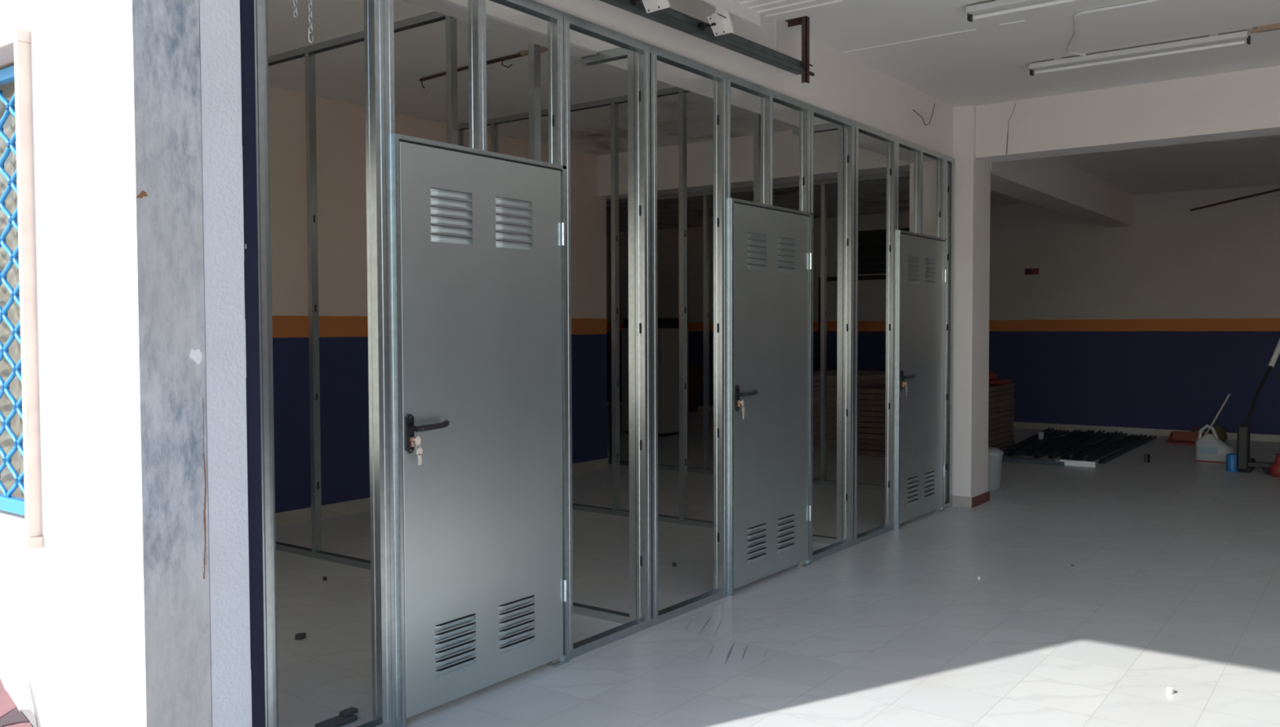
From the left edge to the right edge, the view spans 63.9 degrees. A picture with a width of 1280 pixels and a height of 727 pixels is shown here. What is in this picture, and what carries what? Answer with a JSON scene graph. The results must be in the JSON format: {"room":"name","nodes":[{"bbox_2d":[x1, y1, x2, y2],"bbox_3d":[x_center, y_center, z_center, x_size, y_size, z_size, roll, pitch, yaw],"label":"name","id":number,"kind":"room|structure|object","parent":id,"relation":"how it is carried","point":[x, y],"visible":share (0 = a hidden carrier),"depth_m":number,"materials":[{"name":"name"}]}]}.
{"room":"storage unit garage","nodes":[
{"label":"storage unit garage","id":0,"kind":"room"},
{"bbox_2d":[0,669,125,726],"bbox_3d":[-3.532,1.138,3.596,4.484,0.341,1.294,1,2,37],"label":"floor","id":1,"kind":"structure","parent":0,"point":[53,709],"depth_m":2.94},
{"bbox_2d":[0,678,17,718],"bbox_3d":[-1.949,0.982,3.095,0.105,0.008,0.760,-1,2,-33],"label":"paving stone","id":2,"kind":"object","parent":1,"relation":"on","point":[7,704],"visible":1,"depth_m":2.97,"materials":[{"name":"stone"}]},
{"bbox_2d":[0,707,28,726],"bbox_3d":[-1.733,0.991,2.803,0.094,0.008,0.258,0,2,-1],"label":"paving stone","id":3,"kind":"object","parent":1,"relation":"on","point":[15,716],"visible":1,"depth_m":2.84,"materials":[{"name":"stone"}]},
{"bbox_2d":[4,721,32,726],"bbox_3d":[-1.660,0.995,2.684,0.142,0.008,0.268,-1,2,-33],"label":"paving stone","id":4,"kind":"object","parent":1,"relation":"on","point":[20,724],"visible":1,"depth_m":2.80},
{"bbox_2d":[0,0,142,726],"bbox_3d":[0.847,-0.727,1.288,14.600,4.200,0.320,1,2,37],"label":"wall","id":5,"kind":"structure","parent":0,"point":[70,606],"depth_m":2.93,"materials":[{"name":"white paint"}]},
{"bbox_2d":[0,26,44,550],"bbox_3d":[-2.689,-0.240,3.777,2.252,1.553,0.167,1,2,37],"label":"window","id":6,"kind":"structure","parent":5,"relation":"in","point":[15,62],"depth_m":3.08,"materials":[{"name":"blue metal"}]},
{"bbox_2d":[0,80,24,498],"bbox_3d":[-2.623,-0.254,3.864,2.175,1.490,0.023,1,2,37],"label":"window grille","id":7,"kind":"object","parent":6,"relation":"hanging from","point":[6,442],"visible":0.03,"depth_m":3.54,"materials":[{"name":"metal"}]},
{"bbox_2d":[199,0,251,726],"bbox_3d":[-1.189,-0.077,2.930,0.020,2.800,0.123,1,2,37],"label":"wall reveal","id":8,"kind":"structure","parent":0,"point":[219,20],"depth_m":2.92,"materials":[{"name":"white paint"}]},
{"bbox_2d":[128,0,211,726],"bbox_3d":[-1.282,-0.072,2.802,0.022,2.800,0.187,1,2,37],"label":"marble slab","id":9,"kind":"object","parent":8,"relation":"attached to","point":[165,86],"visible":1,"depth_m":2.79,"materials":[{"name":"grey"}]},
{"bbox_2d":[268,86,607,512],"bbox_3d":[-2.368,-0.419,7.925,0.240,3.150,6.480,1,2,37],"label":"wall","id":10,"kind":"structure","parent":0,"point":[340,126],"depth_m":7.82,"materials":[{"name":"paint"}]},
{"bbox_2d":[275,457,608,526],"bbox_3d":[-2.261,1.109,7.901,0.015,0.095,6.480,1,2,37],"label":"baseboard","id":11,"kind":"structure","parent":10,"relation":"attached to","point":[284,517],"depth_m":7.84,"materials":[{"name":"stone"}]},
{"bbox_2d":[597,65,1279,200],"bbox_3d":[2.004,-1.833,8.688,14.800,0.405,0.320,1,2,37],"label":"beam","id":12,"kind":"structure","parent":10,"relation":"attached to","point":[1243,104],"depth_m":7.60,"materials":[{"name":"white paint"}]},
{"bbox_2d":[1006,103,1015,154],"bbox_3d":[2.845,-1.798,7.864,0.067,0.386,0.006,1,2,37],"label":"wire","id":13,"kind":"object","parent":12,"relation":"attached to","point":[1015,104],"depth_m":7.88,"materials":[{"name":"grey metal"}]},
{"bbox_2d":[266,0,1279,233],"bbox_3d":[1.589,-2.144,8.960,16.200,0.200,13.600,1,2,37],"label":"ceiling","id":14,"kind":"structure","parent":0,"point":[989,64],"depth_m":6.84,"materials":[{"name":"paint"}]},
{"bbox_2d":[293,0,297,17],"bbox_3d":[-1.157,-1.301,3.437,0.013,0.282,0.013,-1,2,-9],"label":"chain","id":15,"kind":"object","parent":14,"relation":"hanging from","point":[294,3],"visible":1,"depth_m":3.44,"materials":[{"name":"silver metal"}]},
{"bbox_2d":[307,0,313,43],"bbox_3d":[-1.122,-1.266,3.486,0.015,0.355,0.019,0,2,2],"label":"chain","id":16,"kind":"object","parent":14,"relation":"hanging from","point":[309,2],"visible":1,"depth_m":3.49,"materials":[{"name":"silver metal"}]},
{"bbox_2d":[419,46,547,88],"bbox_3d":[-0.988,-1.914,6.627,1.352,0.083,0.051,1,3,38],"label":"conduit","id":17,"kind":"object","parent":14,"relation":"attached to","point":[543,49],"visible":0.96,"depth_m":6.55,"materials":[{"name":"metal"}]},
{"bbox_2d":[401,0,596,57],"bbox_3d":[-0.869,-1.458,4.119,0.115,0.012,2.060,1,2,37],"label":"beam","id":18,"kind":"structure","parent":14,"relation":"attached to","point":[443,6],"depth_m":4.46,"materials":[{"name":"grey"}]},
{"bbox_2d":[599,0,814,83],"bbox_3d":[-0.129,-1.692,4.380,0.155,0.378,3.515,1,2,37],"label":"door track","id":19,"kind":"object","parent":14,"relation":"hanging from","point":[669,17],"visible":1,"depth_m":5.15,"materials":[{"name":"metal"}]},
{"bbox_2d":[630,0,846,35],"bbox_3d":[2.113,-1.573,2.386,5.906,0.248,2.720,1,2,37],"label":"door","id":20,"kind":"structure","parent":19,"relation":"attached to","point":[749,11],"depth_m":4.93,"materials":[{"name":"white paint"}]},
{"bbox_2d":[446,0,1133,227],"bbox_3d":[2.461,-1.823,8.367,0.358,0.405,13.030,1,2,37],"label":"beam","id":21,"kind":"structure","parent":14,"relation":"attached to","point":[842,85],"depth_m":6.44,"materials":[{"name":"white paint"}]},
{"bbox_2d":[774,19,778,72],"bbox_3d":[0.771,-1.787,5.783,0.009,0.290,0.025,1,2,37],"label":"conduit","id":22,"kind":"object","parent":21,"relation":"attached to","point":[776,22],"visible":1,"depth_m":5.78,"materials":[{"name":"white paint"}]},
{"bbox_2d":[912,102,934,124],"bbox_3d":[2.099,-1.824,7.483,0.299,0.204,0.066,-2,3,-44],"label":"loose wire","id":23,"kind":"object","parent":21,"relation":"attached to","point":[934,103],"visible":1,"depth_m":7.43,"materials":[{"name":"grey metal"}]},
{"bbox_2d":[842,28,976,53],"bbox_3d":[1.612,-1.945,6.193,0.840,0.009,0.014,1,2,36],"label":"cable","id":24,"kind":"object","parent":14,"relation":"attached to","point":[973,28],"visible":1,"depth_m":6.18,"materials":[{"name":"white plastic"}]},
{"bbox_2d":[999,19,1025,25],"bbox_3d":[2.114,-1.933,5.821,0.141,0.009,0.014,1,2,32],"label":"cable","id":25,"kind":"object","parent":14,"relation":"attached to","point":[1024,20],"visible":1,"depth_m":5.82,"materials":[{"name":"white plastic"}]},
{"bbox_2d":[966,0,1079,22],"bbox_3d":[2.267,-1.878,5.160,1.251,0.075,0.085,1,2,37],"label":"fluorescent light","id":26,"kind":"object","parent":14,"relation":"attached to","point":[997,4],"visible":1,"depth_m":5.40,"materials":[{"name":"white metal"}]},
{"bbox_2d":[1066,0,1162,56],"bbox_3d":[2.765,-1.922,5.612,0.668,0.017,1.638,-1,2,-19],"label":"cable","id":27,"kind":"object","parent":14,"relation":"attached to","point":[1075,34],"visible":1,"depth_m":5.59,"materials":[{"name":"white plastic"}]},
{"bbox_2d":[1029,31,1250,75],"bbox_3d":[3.061,-1.922,6.364,1.251,0.075,0.085,1,2,37],"label":"fluorescent light","id":28,"kind":"object","parent":14,"relation":"attached to","point":[1212,38],"visible":1,"depth_m":6.32,"materials":[{"name":"white metal"}]},
{"bbox_2d":[1250,22,1279,33],"bbox_3d":[4.081,-1.920,5.556,1.335,0.030,0.035,1,2,37],"label":"conduit","id":29,"kind":"object","parent":14,"relation":"attached to","point":[1271,27],"visible":1,"depth_m":5.89,"materials":[{"name":"brown"}]},
{"bbox_2d":[275,405,1279,726],"bbox_3d":[1.570,1.166,9.033,16.200,0.120,13.700,1,2,37],"label":"floor","id":30,"kind":"structure","parent":0,"point":[1173,580],"depth_m":5.02,"materials":[{"name":"tile"}]},
{"bbox_2d":[240,0,265,726],"bbox_3d":[-1.175,-0.080,3.028,0.102,2.800,0.051,1,2,37],"label":"post","id":31,"kind":"object","parent":30,"relation":"on","point":[246,20],"visible":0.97,"depth_m":3.00,"materials":[{"name":"metal"}]},
{"bbox_2d":[294,631,306,639],"bbox_3d":[-1.558,1.252,4.706,0.050,0.024,0.030,-1,2,-22],"label":"fragment","id":32,"kind":"object","parent":30,"relation":"on","point":[298,636],"visible":1,"depth_m":4.69,"materials":[{"name":"grey"}]},
{"bbox_2d":[315,706,358,726],"bbox_3d":[-1.086,1.280,3.695,0.060,0.033,0.160,1,2,37],"label":"fragment","id":33,"kind":"object","parent":30,"relation":"on","point":[346,716],"visible":1,"depth_m":3.69,"materials":[{"name":"grey"}]},
{"bbox_2d":[268,11,636,623],"bbox_3d":[-1.447,-0.354,5.920,3.590,3.150,0.050,1,2,37],"label":"frame","id":34,"kind":"object","parent":30,"relation":"on","point":[308,52],"visible":0.29,"depth_m":5.57,"materials":[{"name":"metal"}]},
{"bbox_2d":[253,0,955,726],"bbox_3d":[0.625,-0.148,5.656,0.054,2.745,6.159,1,2,37],"label":"frame","id":35,"kind":"object","parent":30,"relation":"on","point":[379,33],"visible":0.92,"depth_m":4.80,"materials":[{"name":"metal"}]},
{"bbox_2d":[391,133,568,726],"bbox_3d":[-0.576,0.235,3.971,0.101,2.101,0.912,1,2,37],"label":"metal door","id":36,"kind":"structure","parent":35,"relation":"attached to","point":[479,236],"depth_m":3.92,"materials":[{"name":"metal"}]},
{"bbox_2d":[413,435,422,465],"bbox_3d":[-0.791,0.311,3.656,0.017,0.105,0.035,1,2,37],"label":"keys","id":37,"kind":"object","parent":36,"relation":"hanging from","point":[419,451],"visible":1,"depth_m":3.65,"materials":[{"name":"silver metal"}]},
{"bbox_2d":[728,197,812,595],"bbox_3d":[0.758,0.169,5.768,0.101,2.101,0.912,1,2,37],"label":"metal door","id":38,"kind":"structure","parent":35,"relation":"attached to","point":[771,246],"depth_m":5.73,"materials":[{"name":"metal"}]},
{"bbox_2d":[739,399,744,419],"bbox_3d":[0.544,0.245,5.453,0.017,0.105,0.035,1,2,37],"label":"bunch","id":39,"kind":"object","parent":38,"relation":"hanging from","point":[742,400],"visible":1,"depth_m":5.45,"materials":[{"name":"silver metal"}]},
{"bbox_2d":[896,229,946,528],"bbox_3d":[2.093,0.103,7.565,0.101,2.101,0.912,1,2,37],"label":"metal door","id":40,"kind":"structure","parent":35,"relation":"attached to","point":[922,258],"depth_m":7.54,"materials":[{"name":"metal"}]},
{"bbox_2d":[903,381,907,395],"bbox_3d":[1.879,0.179,7.250,0.017,0.105,0.035,1,2,37],"label":"bunch","id":41,"kind":"object","parent":40,"relation":"hanging from","point":[905,383],"visible":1,"depth_m":7.24,"materials":[{"name":"silver metal"}]},
{"bbox_2d":[457,86,844,543],"bbox_3d":[-0.112,-0.419,7.717,3.590,3.150,0.050,1,2,37],"label":"frame","id":42,"kind":"object","parent":30,"relation":"on","point":[614,102],"visible":0.51,"depth_m":7.39,"materials":[{"name":"metal"}]},
{"bbox_2d":[621,328,688,435],"bbox_3d":[0.193,0.236,13.813,0.700,1.420,0.615,1,2,37],"label":"cabinet","id":43,"kind":"object","parent":30,"relation":"on","point":[668,338],"visible":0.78,"depth_m":13.54,"materials":[{"name":"grey"}]},
{"bbox_2d":[622,317,679,328],"bbox_3d":[0.183,-0.541,13.784,0.650,0.135,0.528,1,2,37],"label":"case","id":44,"kind":"object","parent":43,"relation":"on","point":[663,322],"visible":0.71,"depth_m":13.55,"materials":[{"name":"grey metal"}]},
{"bbox_2d":[688,364,703,412],"bbox_3d":[0.494,0.417,17.842,1.350,0.780,0.298,1,2,37],"label":"leaning board","id":45,"kind":"object","parent":30,"relation":"on","point":[695,372],"visible":0.21,"depth_m":17.51,"materials":[{"name":"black wood"}]},
{"bbox_2d":[684,617,768,663],"bbox_3d":[0.370,1.258,4.686,0.585,0.001,0.581,1,2,37],"label":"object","id":46,"kind":"structure","parent":30,"relation":"on","point":[732,646],"depth_m":4.53,"materials":[{"name":"grey stone"}]},
{"bbox_2d":[605,171,909,490],"bbox_3d":[1.027,-0.289,9.726,3.490,2.745,0.050,1,2,37],"label":"frame","id":47,"kind":"object","parent":30,"relation":"on","point":[705,194],"visible":0.48,"depth_m":9.96,"materials":[{"name":"metal"}]},
{"bbox_2d":[813,437,836,444],"bbox_3d":[2.627,0.926,13.293,1.100,0.058,1.600,1,2,37],"label":"board","id":48,"kind":"object","parent":30,"relation":"on","point":[832,441],"visible":0.04,"depth_m":12.54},
{"bbox_2d":[813,432,836,439],"bbox_3d":[2.621,0.862,13.289,1.100,0.058,1.600,1,2,37],"label":"board","id":49,"kind":"object","parent":48,"relation":"on","point":[815,434],"visible":0.04,"depth_m":12.53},
{"bbox_2d":[813,426,836,433],"bbox_3d":[2.620,0.798,13.273,1.100,0.058,1.600,1,2,37],"label":"board","id":50,"kind":"object","parent":49,"relation":"on","point":[815,429],"visible":0.04,"depth_m":12.53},
{"bbox_2d":[813,422,836,428],"bbox_3d":[2.619,0.733,13.278,1.100,0.058,1.600,1,2,37],"label":"board","id":51,"kind":"object","parent":50,"relation":"on","point":[833,425],"visible":0.04,"depth_m":12.52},
{"bbox_2d":[813,416,836,422],"bbox_3d":[2.612,0.668,13.294,1.100,0.058,1.600,1,2,37],"label":"board","id":52,"kind":"object","parent":51,"relation":"on","point":[815,419],"visible":0.02,"depth_m":12.54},
{"bbox_2d":[813,411,836,417],"bbox_3d":[2.608,0.604,13.287,1.100,0.058,1.600,1,2,37],"label":"board","id":53,"kind":"object","parent":52,"relation":"on","point":[833,415],"visible":0.02,"depth_m":12.52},
{"bbox_2d":[813,405,836,412],"bbox_3d":[2.615,0.539,13.295,1.100,0.058,1.600,1,2,37],"label":"board","id":54,"kind":"object","parent":53,"relation":"on","point":[828,409],"visible":0.04,"depth_m":12.54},
{"bbox_2d":[813,400,836,407],"bbox_3d":[2.620,0.475,13.271,1.100,0.058,1.600,1,2,37],"label":"board","id":55,"kind":"object","parent":54,"relation":"on","point":[816,403],"visible":0.04,"depth_m":12.52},
{"bbox_2d":[813,395,836,401],"bbox_3d":[2.619,0.411,13.265,1.100,0.058,1.600,1,2,37],"label":"board","id":56,"kind":"object","parent":55,"relation":"on","point":[829,398],"visible":0.04,"depth_m":12.51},
{"bbox_2d":[813,390,836,396],"bbox_3d":[2.610,0.346,13.269,1.100,0.058,1.600,1,2,37],"label":"board","id":57,"kind":"object","parent":56,"relation":"on","point":[815,393],"visible":0.04,"depth_m":12.51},
{"bbox_2d":[813,382,885,391],"bbox_3d":[2.616,0.281,13.283,1.100,0.058,1.600,1,2,37],"label":"board","id":58,"kind":"object","parent":57,"relation":"on","point":[829,388],"visible":0.04,"depth_m":12.53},
{"bbox_2d":[813,377,885,386],"bbox_3d":[2.613,0.217,13.270,1.100,0.058,1.600,1,2,37],"label":"board","id":59,"kind":"object","parent":58,"relation":"on","point":[832,383],"visible":0.09,"depth_m":12.59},
{"bbox_2d":[813,369,885,381],"bbox_3d":[2.628,0.152,13.266,1.100,0.058,1.600,1,2,37],"label":"board","id":60,"kind":"object","parent":59,"relation":"on","point":[831,374],"visible":0.34,"depth_m":12.82,"materials":[{"name":"wood"}]},
{"bbox_2d":[857,440,1014,456],"bbox_3d":[3.421,0.972,11.922,1.260,0.056,1.930,1,2,37],"label":"board","id":61,"kind":"object","parent":30,"relation":"on","point":[860,451],"visible":0.11,"depth_m":11.43,"materials":[{"name":"wood"}]},
{"bbox_2d":[857,435,1013,450],"bbox_3d":[3.422,0.908,11.942,1.260,0.056,1.930,1,2,37],"label":"board","id":62,"kind":"object","parent":61,"relation":"on","point":[860,446],"visible":0.2,"depth_m":11.47,"materials":[{"name":"wood"}]},
{"bbox_2d":[857,430,1013,444],"bbox_3d":[3.410,0.846,11.925,1.260,0.056,1.930,1,2,37],"label":"board","id":63,"kind":"object","parent":62,"relation":"on","point":[864,441],"visible":0.2,"depth_m":11.44,"materials":[{"name":"wood"}]},
{"bbox_2d":[857,424,1013,439],"bbox_3d":[3.408,0.784,11.920,1.260,0.056,1.930,1,2,37],"label":"board","id":64,"kind":"object","parent":63,"relation":"on","point":[860,434],"visible":0.2,"depth_m":11.44,"materials":[{"name":"wood"}]},
{"bbox_2d":[857,419,1013,433],"bbox_3d":[3.415,0.721,11.941,1.260,0.056,1.930,1,2,37],"label":"board","id":65,"kind":"object","parent":64,"relation":"on","point":[864,429],"visible":0.2,"depth_m":11.45,"materials":[{"name":"wood"}]},
{"bbox_2d":[857,413,1014,427],"bbox_3d":[3.423,0.659,11.925,1.260,0.056,1.930,1,2,37],"label":"board","id":66,"kind":"object","parent":65,"relation":"on","point":[861,424],"visible":0.25,"depth_m":11.45,"materials":[{"name":"wood"}]},
{"bbox_2d":[857,408,1014,422],"bbox_3d":[3.420,0.597,11.915,1.260,0.056,1.930,1,2,37],"label":"board","id":67,"kind":"object","parent":66,"relation":"on","point":[993,415],"visible":0.24,"depth_m":11.44,"materials":[{"name":"wood"}]},
{"bbox_2d":[857,404,1013,416],"bbox_3d":[3.418,0.534,11.926,1.260,0.056,1.930,1,2,37],"label":"board","id":68,"kind":"object","parent":67,"relation":"on","point":[860,412],"visible":0.2,"depth_m":11.45,"materials":[{"name":"wood"}]},
{"bbox_2d":[857,398,1014,410],"bbox_3d":[3.422,0.471,11.921,1.260,0.056,1.930,1,2,37],"label":"board","id":69,"kind":"object","parent":68,"relation":"on","point":[994,404],"visible":0.24,"depth_m":11.46,"materials":[{"name":"wood"}]},
{"bbox_2d":[857,393,1013,405],"bbox_3d":[3.405,0.409,11.915,1.260,0.056,1.930,1,2,37],"label":"board","id":70,"kind":"object","parent":69,"relation":"on","point":[860,401],"visible":0.2,"depth_m":11.43,"materials":[{"name":"wood"}]},
{"bbox_2d":[857,388,1013,399],"bbox_3d":[3.414,0.346,11.928,1.260,0.056,1.930,1,2,37],"label":"board","id":71,"kind":"object","parent":70,"relation":"on","point":[867,396],"visible":0.21,"depth_m":11.44,"materials":[{"name":"wood"}]},
{"bbox_2d":[857,382,1013,394],"bbox_3d":[3.412,0.284,11.922,1.260,0.056,1.930,1,2,37],"label":"board","id":72,"kind":"object","parent":71,"relation":"on","point":[880,388],"visible":0.24,"depth_m":11.63,"materials":[{"name":"wood"}]},
{"bbox_2d":[988,370,1012,384],"bbox_3d":[4.041,0.161,12.208,0.650,0.145,0.400,1,2,37],"label":"bundle","id":73,"kind":"object","parent":72,"relation":"on","point":[993,376],"visible":0.42,"depth_m":12.04,"materials":[{"name":"red plastic"}]},
{"bbox_2d":[987,446,1003,489],"bbox_3d":[3.045,0.920,9.050,0.304,0.360,0.304,1,2,37],"label":"bucket","id":74,"kind":"object","parent":30,"relation":"on","point":[994,455],"visible":0.44,"depth_m":8.93,"materials":[{"name":"grey plastic"}]},
{"bbox_2d":[1002,456,1054,461],"bbox_3d":[3.952,1.014,10.889,0.850,0.036,0.050,1,2,35],"label":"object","id":75,"kind":"object","parent":30,"relation":"on","point":[1002,456],"visible":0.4,"depth_m":10.79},
{"bbox_2d":[1002,457,1064,465],"bbox_3d":[3.991,1.020,10.741,0.850,0.036,0.050,1,2,35],"label":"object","id":76,"kind":"object","parent":30,"relation":"on","point":[1004,459],"visible":0.64,"depth_m":10.65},
{"bbox_2d":[1001,429,1069,454],"bbox_3d":[4.852,0.953,12.557,0.051,0.038,3.000,1,2,36],"label":"metal profile","id":77,"kind":"object","parent":30,"relation":"on","point":[1063,432],"visible":0.38,"depth_m":13.14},
{"bbox_2d":[1004,426,1053,452],"bbox_3d":[4.763,0.914,12.460,0.050,0.038,2.850,1,2,31],"label":"metal profile","id":78,"kind":"object","parent":77,"relation":"on","point":[1021,443],"visible":1,"depth_m":12.08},
{"bbox_2d":[1014,428,1061,455],"bbox_3d":[4.769,0.922,12.218,0.050,0.038,2.850,1,2,31],"label":"metal profile","id":79,"kind":"object","parent":77,"relation":"on","point":[1036,442],"visible":1,"depth_m":11.94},
{"bbox_2d":[1038,431,1044,439],"bbox_3d":[4.768,0.857,12.192,0.072,0.085,0.072,1,2,37],"label":"paper cup","id":80,"kind":"object","parent":79,"relation":"on","point":[1041,434],"visible":1,"depth_m":12.17,"materials":[{"name":"grey paper"}]},
{"bbox_2d":[1008,431,1083,456],"bbox_3d":[4.966,0.957,12.443,0.050,0.038,3.000,1,2,37],"label":"metal profile","id":81,"kind":"object","parent":30,"relation":"on","point":[1012,453],"visible":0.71,"depth_m":12.14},
{"bbox_2d":[1025,429,1094,455],"bbox_3d":[5.166,0.954,12.518,0.051,0.038,3.000,1,2,36],"label":"metal profile","id":82,"kind":"object","parent":30,"relation":"on","point":[1030,452],"visible":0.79,"depth_m":12.24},
{"bbox_2d":[1034,428,1080,454],"bbox_3d":[5.011,0.921,12.241,0.051,0.038,2.850,1,2,31],"label":"metal profile","id":83,"kind":"object","parent":82,"relation":"on","point":[1058,441],"visible":1,"depth_m":12.01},
{"bbox_2d":[1033,432,1095,457],"bbox_3d":[5.176,0.962,12.288,0.050,0.038,3.000,1,2,37],"label":"metal profile","id":84,"kind":"object","parent":30,"relation":"on","point":[1048,451],"visible":0.38,"depth_m":11.55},
{"bbox_2d":[1055,458,1096,466],"bbox_3d":[4.455,1.019,10.487,0.385,0.054,0.040,1,2,37],"label":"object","id":85,"kind":"object","parent":30,"relation":"on","point":[1067,462],"visible":1,"depth_m":10.45,"materials":[{"name":"white"}]},
{"bbox_2d":[1048,431,1113,457],"bbox_3d":[5.317,0.961,12.281,0.050,0.038,3.000,1,2,36],"label":"metal profile","id":86,"kind":"object","parent":30,"relation":"on","point":[1108,433],"visible":0.62,"depth_m":11.98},
{"bbox_2d":[1050,429,1093,455],"bbox_3d":[5.154,0.923,12.174,0.051,0.038,2.850,1,2,31],"label":"metal profile","id":87,"kind":"object","parent":86,"relation":"on","point":[1076,439],"visible":1,"depth_m":11.94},
{"bbox_2d":[1067,429,1104,456],"bbox_3d":[5.299,0.924,12.127,0.053,0.038,2.850,1,2,31],"label":"metal profile","id":88,"kind":"object","parent":86,"relation":"on","point":[1071,453],"visible":1,"depth_m":11.86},
{"bbox_2d":[1060,432,1127,459],"bbox_3d":[5.422,0.965,12.163,0.052,0.038,3.000,1,2,37],"label":"metal profile","id":89,"kind":"object","parent":30,"relation":"on","point":[1086,448],"visible":0.62,"depth_m":11.77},
{"bbox_2d":[1071,434,1137,460],"bbox_3d":[5.467,0.971,11.988,0.051,0.038,3.000,1,2,37],"label":"metal profile","id":90,"kind":"object","parent":30,"relation":"on","point":[1079,457],"visible":0.67,"depth_m":12.04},
{"bbox_2d":[1083,430,1121,457],"bbox_3d":[5.442,0.927,12.017,0.050,0.038,2.850,1,2,31],"label":"metal profile","id":91,"kind":"object","parent":90,"relation":"on","point":[1087,454],"visible":1,"depth_m":11.80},
{"bbox_2d":[1085,434,1146,461],"bbox_3d":[5.592,0.972,11.960,0.052,0.038,3.000,1,2,36],"label":"metal profile","id":92,"kind":"object","parent":30,"relation":"on","point":[1113,449],"visible":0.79,"depth_m":11.75,"materials":[{"name":"metal"}]},
{"bbox_2d":[1098,435,1156,463],"bbox_3d":[5.658,0.976,11.832,0.052,0.038,3.000,1,2,36],"label":"metal profile","id":93,"kind":"object","parent":30,"relation":"on","point":[1125,450],"visible":1,"depth_m":11.60,"materials":[{"name":"metal"}]},
{"bbox_2d":[1143,453,1150,462],"bbox_3d":[5.319,0.994,10.759,0.056,0.080,0.086,1,2,37],"label":"fragment","id":94,"kind":"object","parent":30,"relation":"on","point":[1147,456],"visible":1,"depth_m":10.73,"materials":[{"name":"grey metal"}]},
{"bbox_2d":[1166,686,1173,693],"bbox_3d":[2.057,1.268,3.979,0.025,0.020,0.032,1,2,37],"label":"fragment","id":95,"kind":"object","parent":30,"relation":"on","point":[1170,690],"visible":1,"depth_m":3.97,"materials":[{"name":"white paint"}]},
{"bbox_2d":[1164,427,1204,444],"bbox_3d":[6.673,0.881,12.528,0.380,0.169,0.508,1,2,37],"label":"dustpan","id":96,"kind":"object","parent":30,"relation":"on","point":[1188,437],"visible":0.83,"depth_m":12.58,"materials":[{"name":"red plastic"}]},
{"bbox_2d":[1195,423,1234,464],"bbox_3d":[5.976,0.835,10.668,0.355,0.401,0.195,1,2,37],"label":"plastic jug","id":97,"kind":"object","parent":30,"relation":"on","point":[1210,449],"visible":0.94,"depth_m":10.62,"materials":[{"name":"grey"}]},
{"bbox_2d":[1205,393,1230,433],"bbox_3d":[7.179,0.674,12.781,0.510,0.587,0.025,-1,2,-25],"label":"stick","id":98,"kind":"object","parent":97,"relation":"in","point":[1228,394],"visible":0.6,"depth_m":12.79,"materials":[{"name":"white"}]},
{"bbox_2d":[1208,425,1227,441],"bbox_3d":[7.112,0.865,12.633,0.220,0.200,0.220,1,2,37],"label":"cloth bundle","id":99,"kind":"object","parent":30,"relation":"on","point":[1221,433],"visible":0.6,"depth_m":12.55,"materials":[{"name":"brown"}]},
{"bbox_2d":[1226,453,1237,471],"bbox_3d":[5.806,0.972,10.054,0.102,0.170,0.104,1,2,37],"label":"spray can","id":100,"kind":"object","parent":30,"relation":"on","point":[1231,459],"visible":1,"depth_m":10.01,"materials":[{"name":"blue metal"}]},
{"bbox_2d":[1236,337,1279,473],"bbox_3d":[6.188,0.295,10.159,0.424,1.515,0.782,1,2,37],"label":"machine","id":101,"kind":"object","parent":30,"relation":"on","point":[1244,463],"visible":0.82,"depth_m":9.97,"materials":[{"name":"grey metal"}]},
{"bbox_2d":[1269,453,1279,476],"bbox_3d":[6.121,0.894,9.705,0.324,0.349,0.168,-1,2,-14],"label":"tool","id":102,"kind":"object","parent":30,"relation":"on","point":[1274,468],"visible":1,"depth_m":9.66,"materials":[{"name":"red plastic"}]},
{"bbox_2d":[606,184,1279,435],"bbox_3d":[5.518,-0.666,14.383,15.900,3.150,0.200,1,2,37],"label":"wall","id":103,"kind":"structure","parent":0,"point":[1153,322],"depth_m":13.65,"materials":[{"name":"paint"}]},
{"bbox_2d":[857,227,909,274],"bbox_3d":[3.762,-1.694,15.469,1.250,0.660,0.090,1,2,37],"label":"air vent","id":104,"kind":"object","parent":103,"relation":"in","point":[872,244],"visible":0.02,"depth_m":15.62,"materials":[{"name":"grey metal"}]},
{"bbox_2d":[607,400,1279,441],"bbox_3d":[5.459,0.869,14.350,15.900,0.085,0.015,1,2,37],"label":"baseboard","id":105,"kind":"structure","parent":103,"relation":"attached to","point":[1253,437],"depth_m":13.68,"materials":[{"name":"stone"}]},
{"bbox_2d":[1024,267,1039,274],"bbox_3d":[5.453,-1.280,14.269,0.190,0.085,0.025,1,2,37],"label":"wall box","id":106,"kind":"object","parent":103,"relation":"attached to","point":[1033,270],"visible":1,"depth_m":14.25,"materials":[{"name":"red plastic"}]},
{"bbox_2d":[1190,188,1279,211],"bbox_3d":[7.817,-2.044,12.482,1.993,0.246,0.026,1,2,37],"label":"pipe","id":107,"kind":"object","parent":103,"relation":"attached to","point":[1276,189],"visible":1,"depth_m":12.77,"materials":[{"name":"metal"}]},
{"bbox_2d":[909,104,990,497],"bbox_3d":[2.516,-0.450,8.346,0.520,3.150,0.420,1,2,37],"label":"wall column","id":108,"kind":"structure","parent":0,"point":[971,177],"depth_m":8.10,"materials":[{"name":"white paint"}]},
{"bbox_2d":[951,494,972,507],"bbox_3d":[2.485,1.091,8.157,0.310,0.085,0.012,1,2,37],"label":"baseboard","id":109,"kind":"structure","parent":108,"relation":"attached to","point":[957,500],"depth_m":8.10,"materials":[{"name":"stone"}]},
{"bbox_2d":[972,490,990,507],"bbox_3d":[2.737,1.092,8.242,0.014,0.075,0.425,1,2,37],"label":"baseboard","id":110,"kind":"structure","parent":108,"relation":"attached to","point":[984,497],"depth_m":8.23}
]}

